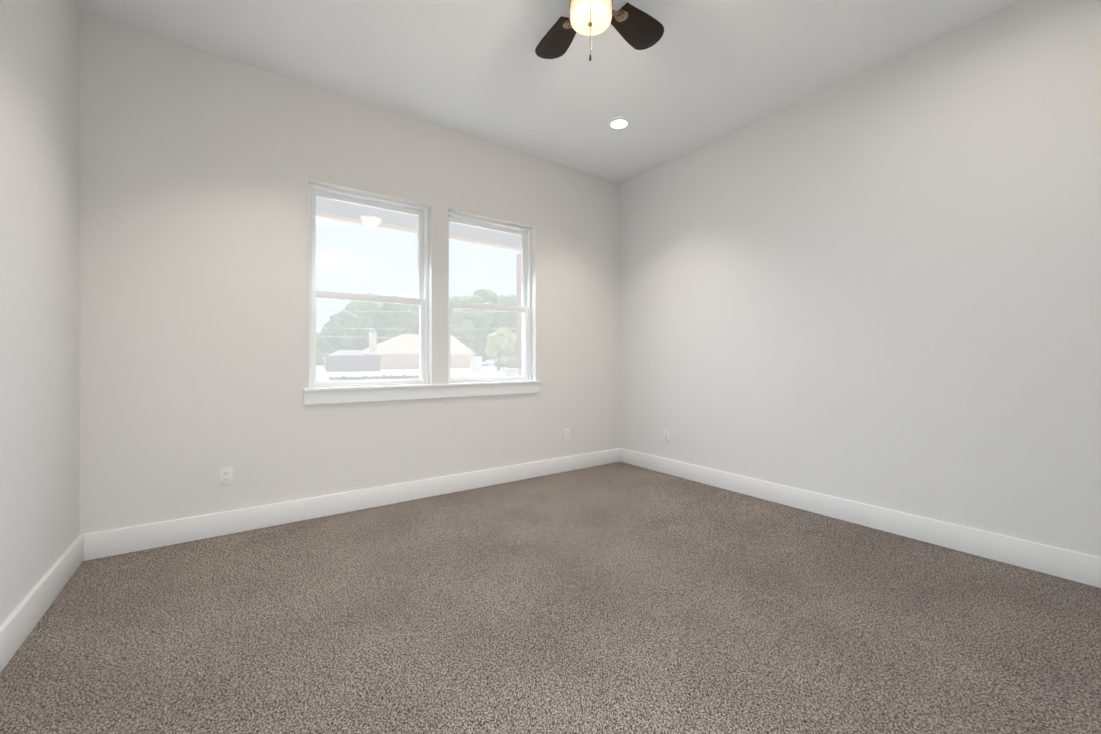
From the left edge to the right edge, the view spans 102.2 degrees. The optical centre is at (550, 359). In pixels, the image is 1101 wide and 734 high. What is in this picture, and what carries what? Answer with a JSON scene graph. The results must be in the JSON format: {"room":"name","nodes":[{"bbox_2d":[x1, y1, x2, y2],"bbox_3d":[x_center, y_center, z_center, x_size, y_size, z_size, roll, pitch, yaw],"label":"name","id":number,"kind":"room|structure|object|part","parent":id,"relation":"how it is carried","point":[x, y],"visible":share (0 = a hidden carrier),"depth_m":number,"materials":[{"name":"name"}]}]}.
{"room":"empty bedroom","nodes":[
{"label":"empty bedroom","id":0,"kind":"room"},
{"bbox_2d":[0,0,79,625],"bbox_3d":[-1.517,-0.408,0.811,0.150,3.048,4.350,0,0,-36],"label":"wall","id":1,"kind":"structure","parent":0,"point":[39,327],"depth_m":1.94,"materials":[{"name":"paint"}]},
{"bbox_2d":[0,535,82,672],"bbox_3d":[-1.435,1.042,0.841,0.017,0.147,4.000,0,0,-36],"label":"baseboard","id":2,"kind":"structure","parent":1,"relation":"attached to","point":[18,625],"depth_m":1.88,"materials":[{"name":"white paint"}]},
{"bbox_2d":[79,10,619,534],"bbox_3d":[-0.981,-0.412,3.749,4.146,3.048,0.200,0,0,-36],"label":"wall","id":3,"kind":"structure","parent":0,"point":[199,170],"depth_m":2.95,"materials":[{"name":"paint"}]},
{"bbox_2d":[220,467,232,485],"bbox_3d":[-2.071,0.743,2.841,0.070,0.115,0.008,0,0,-36],"label":"electrical outlet","id":4,"kind":"object","parent":3,"relation":"attached to","point":[226,475],"visible":1,"depth_m":2.84,"materials":[{"name":"plastic"}]},
{"bbox_2d":[83,448,619,560],"bbox_3d":[-0.917,1.039,3.663,4.112,0.147,0.017,0,0,-36],"label":"baseboard","id":5,"kind":"structure","parent":3,"relation":"attached to","point":[107,543],"depth_m":3.10,"materials":[{"name":"white paint"}]},
{"bbox_2d":[309,183,427,387],"bbox_3d":[-1.411,-0.534,3.482,0.888,1.463,0.123,0,0,-36],"label":"window","id":6,"kind":"structure","parent":3,"relation":"in","point":[420,213],"depth_m":3.46,"materials":[{"name":"white plastic"}]},
{"bbox_2d":[316,197,520,250],"bbox_3d":[-1.525,-1.717,4.810,10.900,0.345,2.138,0,0,-36],"label":"porch ceiling","id":7,"kind":"structure","parent":3,"relation":"attached to","point":[411,228],"depth_m":5.14,"materials":[{"name":"white paint"}]},
{"bbox_2d":[360,215,381,226],"bbox_3d":[-2.007,-1.545,4.968,0.230,0.090,0.230,0,0,-36],"label":"ceiling light","id":8,"kind":"object","parent":7,"relation":"attached to","point":[371,219],"depth_m":4.90,"materials":[{"name":"white paint"}]},
{"bbox_2d":[303,380,540,404],"bbox_3d":[-0.925,0.255,3.691,1.992,0.115,0.104,0,0,-36],"label":"window sill","id":9,"kind":"structure","parent":3,"relation":"attached to","point":[328,395],"depth_m":3.52,"materials":[{"name":"white paint"}]},
{"bbox_2d":[448,212,530,382],"bbox_3d":[-0.577,-0.535,4.080,0.878,1.463,0.123,0,0,-36],"label":"window","id":10,"kind":"structure","parent":3,"relation":"in","point":[524,235],"depth_m":4.11,"materials":[{"name":"white plastic"}]},
{"bbox_2d":[563,428,568,439],"bbox_3d":[0.159,0.741,4.440,0.070,0.115,0.008,0,0,-36],"label":"electrical outlet","id":11,"kind":"object","parent":3,"relation":"attached to","point":[565,433],"visible":1,"depth_m":4.44,"materials":[{"name":"plastic"}]},
{"bbox_2d":[75,0,1022,182],"bbox_3d":[0.229,-1.994,2.061,4.446,0.120,4.350,0,0,-36],"label":"ceiling","id":12,"kind":"structure","parent":0,"point":[699,73],"depth_m":2.83,"materials":[{"name":"paint"}]},
{"bbox_2d":[535,0,663,60],"bbox_3d":[0.203,-1.640,2.134,1.007,0.587,1.016,0,0,-36],"label":"ceiling fan","id":13,"kind":"object","parent":12,"relation":"hanging from","point":[636,28],"visible":1,"depth_m":2.31,"materials":[{"name":"black wood"}]},
{"bbox_3d":[0.192,-1.641,2.107,0.196,0.091,0.196,0,0,-36],"label":"lamp shade","id":14,"kind":"part","parent":13,"relation":"part of","materials":[{"name":"white glass"}]},
{"bbox_2d":[608,117,629,128],"bbox_3d":[0.560,-1.930,3.631,0.175,0.012,0.175,0,0,-36],"label":"recessed light","id":15,"kind":"object","parent":12,"relation":"in","point":[619,123],"visible":1,"depth_m":3.62,"materials":[{"name":"white paint"}]},
{"bbox_2d":[0,462,1100,733],"bbox_3d":[0.229,1.174,2.065,4.446,0.120,4.350,0,0,-36],"label":"floor","id":16,"kind":"structure","parent":0,"point":[618,598],"depth_m":1.84,"materials":[{"name":"carpet"}]},
{"bbox_2d":[620,0,1100,556],"bbox_3d":[1.974,-0.411,3.314,0.150,3.048,4.350,0,0,-36],"label":"wall","id":17,"kind":"structure","parent":0,"point":[878,286],"depth_m":2.82,"materials":[{"name":"paint"}]},
{"bbox_2d":[664,429,669,441],"bbox_3d":[1.137,0.741,4.348,0.008,0.115,0.070,0,0,-36],"label":"electrical outlet","id":18,"kind":"object","parent":17,"relation":"attached to","point":[666,435],"visible":1,"depth_m":4.34,"materials":[{"name":"plastic"}]},
{"bbox_2d":[620,448,1100,587],"bbox_3d":[1.921,1.039,3.247,0.017,0.147,4.000,0,0,-36],"label":"baseboard","id":19,"kind":"structure","parent":17,"relation":"attached to","point":[1079,567],"depth_m":2.80,"materials":[{"name":"white paint"}]},
{"label":"outside","id":20,"kind":"structure","parent":0,"visible":0},
{"bbox_2d":[311,365,505,387],"bbox_3d":[-78.601,1.316,194.214,500.000,0.300,399.780,0,0,-36],"label":"ground","id":21,"kind":"structure","parent":20,"point":[408,372],"depth_m":44.64,"materials":[{"name":"grey concrete"}]},
{"bbox_2d":[316,332,343,353],"bbox_3d":[-38.106,-2.658,77.751,7.526,7.948,5.932,0,0,-36],"label":"oak tree","id":22,"kind":"object","parent":21,"relation":"on","point":[318,340],"depth_m":75.93,"materials":[{"name":"green plant"}]},
{"bbox_2d":[321,311,378,349],"bbox_3d":[-34.833,-3.602,77.713,9.165,9.836,7.387,0,0,-36],"label":"oak tree","id":23,"kind":"object","parent":21,"relation":"on","point":[345,334],"depth_m":75.58,"materials":[{"name":"green plant"}]},
{"bbox_2d":[326,355,380,371],"bbox_3d":[-22.951,0.388,51.941,5.951,1.924,0.150,0,0,-36],"label":"fence","id":24,"kind":"object","parent":21,"relation":"on","point":[377,363],"depth_m":51.71,"materials":[{"name":"grey wood"}]},
{"bbox_2d":[342,301,385,349],"bbox_3d":[-35.026,-5.099,85.507,10.047,12.810,10.532,0,0,-36],"label":"oak tree","id":25,"kind":"object","parent":21,"relation":"on","point":[364,307],"depth_m":82.00,"materials":[{"name":"green plant"}]},
{"bbox_2d":[329,373,418,380],"bbox_3d":[-9.964,1.100,26.737,6.091,0.564,0.559,0,0,-36],"label":"fence","id":26,"kind":"object","parent":21,"relation":"on","point":[351,378],"depth_m":26.11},
{"bbox_2d":[371,295,418,340],"bbox_3d":[-31.582,-5.590,85.566,12.742,13.792,9.909,0,0,-36],"label":"oak tree","id":27,"kind":"object","parent":21,"relation":"on","point":[407,325],"depth_m":83.41,"materials":[{"name":"green plant"}]},
{"bbox_2d":[323,332,475,368],"bbox_3d":[-24.006,-1.404,70.176,20.897,5.460,12.000,0,0,-36],"label":"house","id":28,"kind":"structure","parent":21,"relation":"on","point":[410,350],"depth_m":66.14,"materials":[{"name":"white paint"}]},
{"bbox_2d":[316,310,516,337],"bbox_3d":[-13.022,-4.626,66.359,46.817,11.914,0.320,0,0,-36],"label":"power line","id":29,"kind":"object","parent":21,"relation":"on","point":[372,328],"depth_m":58.65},
{"bbox_2d":[316,344,516,364],"bbox_3d":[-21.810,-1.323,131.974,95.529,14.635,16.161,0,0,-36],"label":"hedgerow","id":30,"kind":"object","parent":21,"relation":"on","point":[474,345],"depth_m":127.12,"materials":[{"name":"green plant"}]},
{"bbox_2d":[407,305,461,340],"bbox_3d":[-24.819,-5.826,92.101,12.966,14.248,10.078,0,0,-36],"label":"oak tree","id":31,"kind":"object","parent":21,"relation":"on","point":[414,330],"depth_m":87.19,"materials":[{"name":"green plant"}]},
{"bbox_2d":[449,297,475,346],"bbox_3d":[-22.394,-6.284,96.290,13.903,15.152,11.634,0,0,-36],"label":"oak tree","id":32,"kind":"object","parent":21,"relation":"on","point":[453,324],"depth_m":95.61,"materials":[{"name":"green plant"}]},
{"bbox_2d":[452,296,491,345],"bbox_3d":[-19.688,-7.003,103.578,13.945,16.573,9.909,0,0,-36],"label":"oak tree","id":33,"kind":"object","parent":21,"relation":"on","point":[488,323],"depth_m":102.51,"materials":[{"name":"green plant"}]},
{"bbox_2d":[470,356,482,370],"bbox_3d":[-8.799,0.460,52.781,1.154,1.778,1.100,0,0,-36],"label":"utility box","id":34,"kind":"object","parent":21,"relation":"on","point":[475,364],"depth_m":52.39,"materials":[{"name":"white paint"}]},
{"bbox_2d":[471,289,496,361],"bbox_3d":[-16.924,-8.218,112.970,17.011,18.978,14.352,0,0,-36],"label":"oak tree","id":35,"kind":"object","parent":21,"relation":"on","point":[492,315],"depth_m":109.19,"materials":[{"name":"green plant"}]},
{"bbox_2d":[482,359,494,365],"bbox_3d":[-12.317,0.587,92.585,4.600,1.420,1.850,0,0,-36],"label":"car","id":36,"kind":"object","parent":21,"relation":"on","point":[489,361],"depth_m":91.46,"materials":[{"name":"white metal"}]},
{"bbox_2d":[482,294,516,343],"bbox_3d":[-11.356,-7.900,114.655,16.375,18.338,11.771,0,0,-36],"label":"oak tree","id":37,"kind":"object","parent":21,"relation":"on","point":[504,298],"depth_m":109.66,"materials":[{"name":"green plant"}]},
{"bbox_2d":[484,327,516,370],"bbox_3d":[-6.398,-1.413,56.318,4.691,5.565,3.609,0,0,-36],"label":"tree","id":38,"kind":"object","parent":21,"relation":"on","point":[488,346],"depth_m":55.38,"materials":[{"name":"green plant"}]},
{"bbox_2d":[494,356,516,367],"bbox_3d":[-6.920,0.471,77.091,7.014,2.681,9.086,0,0,-36],"label":"shrubs","id":39,"kind":"object","parent":21,"relation":"on","point":[505,359],"depth_m":73.10,"materials":[{"name":"green plant"}]},
{"bbox_3d":[-1.530,1.281,4.821,10.500,0.260,2.120,0,0,-36],"label":"porch","id":40,"kind":"object","parent":21,"relation":"on","visible":0},
{"bbox_2d":[503,253,521,375],"bbox_3d":[-0.386,-0.184,6.372,0.430,2.665,0.430,0,0,-36],"label":"porch column","id":41,"kind":"structure","parent":40,"relation":"on","point":[518,332],"depth_m":6.32,"materials":[{"name":"white paint"}]}
]}

